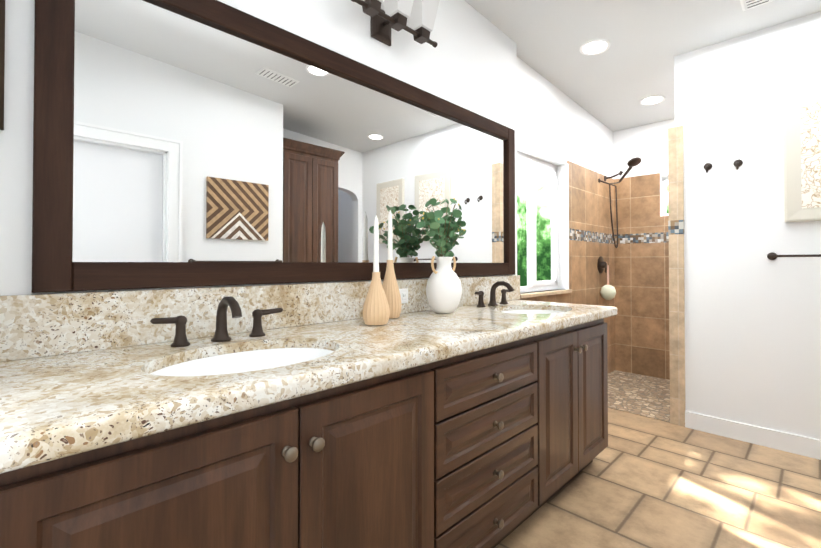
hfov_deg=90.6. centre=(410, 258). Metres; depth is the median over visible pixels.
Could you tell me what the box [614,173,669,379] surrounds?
wall tile
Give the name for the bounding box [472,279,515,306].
faucet
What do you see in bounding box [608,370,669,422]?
pebble shower floor
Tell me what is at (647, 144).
wall
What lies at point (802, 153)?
framed artwork
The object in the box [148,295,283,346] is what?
faucet
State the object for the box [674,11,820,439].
wall
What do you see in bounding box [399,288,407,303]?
electrical outlet plate
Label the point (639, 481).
floor
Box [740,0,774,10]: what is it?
ceiling vent
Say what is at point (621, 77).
ceiling
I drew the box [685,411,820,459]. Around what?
baseboard
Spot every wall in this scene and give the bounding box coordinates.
[0,0,516,295]
[517,57,612,293]
[613,119,674,215]
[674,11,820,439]
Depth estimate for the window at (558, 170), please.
3.46 m
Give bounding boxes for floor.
[495,408,820,547]
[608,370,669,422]
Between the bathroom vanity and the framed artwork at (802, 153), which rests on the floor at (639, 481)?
the bathroom vanity
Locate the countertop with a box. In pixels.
[0,299,616,466]
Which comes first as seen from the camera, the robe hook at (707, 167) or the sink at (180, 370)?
the sink at (180, 370)
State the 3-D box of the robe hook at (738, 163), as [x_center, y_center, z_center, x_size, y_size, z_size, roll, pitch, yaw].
[2.106,-0.606,2.618,0.056,0.072,0.048,1,-1,-45]
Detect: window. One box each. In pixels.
[517,144,568,292]
[662,176,668,215]
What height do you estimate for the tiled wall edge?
2.100 m
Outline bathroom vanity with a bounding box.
[0,315,615,547]
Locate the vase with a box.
[426,256,461,313]
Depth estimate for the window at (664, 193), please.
4.06 m
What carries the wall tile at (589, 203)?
attached to the wall at (553, 121)
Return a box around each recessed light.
[580,39,609,54]
[639,95,664,104]
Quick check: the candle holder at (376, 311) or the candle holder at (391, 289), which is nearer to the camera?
the candle holder at (376, 311)
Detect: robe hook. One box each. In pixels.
[704,163,711,172]
[733,159,742,169]
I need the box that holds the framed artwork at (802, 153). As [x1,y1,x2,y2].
[783,89,820,221]
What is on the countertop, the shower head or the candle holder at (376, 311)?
the candle holder at (376, 311)
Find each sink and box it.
[144,343,339,386]
[516,307,551,314]
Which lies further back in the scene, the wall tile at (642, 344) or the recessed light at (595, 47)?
the wall tile at (642, 344)
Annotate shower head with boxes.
[598,157,640,247]
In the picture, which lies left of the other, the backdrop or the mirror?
the mirror
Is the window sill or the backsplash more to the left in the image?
the backsplash
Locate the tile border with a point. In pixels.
(675, 226)
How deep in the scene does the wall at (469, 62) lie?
1.78 m
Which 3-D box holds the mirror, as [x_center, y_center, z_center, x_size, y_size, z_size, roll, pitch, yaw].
[-0.148,-0.386,1.898,2.365,0.970,0.032,1,-1,-45]
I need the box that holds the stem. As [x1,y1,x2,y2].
[416,198,465,256]
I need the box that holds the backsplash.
[0,275,519,358]
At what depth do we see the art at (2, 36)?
1.02 m
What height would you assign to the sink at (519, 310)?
0.200 m
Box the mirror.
[32,0,514,292]
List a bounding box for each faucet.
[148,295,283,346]
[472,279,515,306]
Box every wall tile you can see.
[518,161,614,373]
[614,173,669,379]
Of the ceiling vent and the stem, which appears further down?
the stem
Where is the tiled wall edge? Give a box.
[668,126,685,426]
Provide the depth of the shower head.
3.97 m
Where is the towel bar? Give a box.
[767,252,820,259]
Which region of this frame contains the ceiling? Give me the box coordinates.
[465,0,820,131]
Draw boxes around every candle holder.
[363,215,389,324]
[382,210,401,318]
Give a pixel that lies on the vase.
(443, 290)
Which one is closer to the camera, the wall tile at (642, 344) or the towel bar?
the towel bar
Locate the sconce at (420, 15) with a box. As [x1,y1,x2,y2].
[351,0,439,47]
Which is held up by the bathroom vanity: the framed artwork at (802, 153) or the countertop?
the countertop
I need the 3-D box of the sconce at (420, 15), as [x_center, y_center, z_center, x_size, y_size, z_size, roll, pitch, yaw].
[-0.078,-1.139,1.869,0.530,0.215,0.185,1,-1,-45]
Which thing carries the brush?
hanging from the shower valve
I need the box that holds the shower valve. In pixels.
[597,256,606,272]
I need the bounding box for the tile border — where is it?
[569,220,683,243]
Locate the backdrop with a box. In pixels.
[517,158,668,285]
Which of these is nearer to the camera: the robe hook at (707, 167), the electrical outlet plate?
the electrical outlet plate
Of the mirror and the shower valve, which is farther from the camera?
the shower valve
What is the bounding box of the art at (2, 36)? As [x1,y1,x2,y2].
[0,0,4,129]
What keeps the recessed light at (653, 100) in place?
in the ceiling
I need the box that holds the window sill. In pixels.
[520,289,571,297]
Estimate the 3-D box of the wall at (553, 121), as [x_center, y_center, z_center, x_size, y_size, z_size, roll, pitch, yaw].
[1.422,-0.250,3.682,2.220,2.860,0.120,1,-1,-45]
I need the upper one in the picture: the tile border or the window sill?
the tile border
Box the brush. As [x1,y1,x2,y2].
[600,262,615,299]

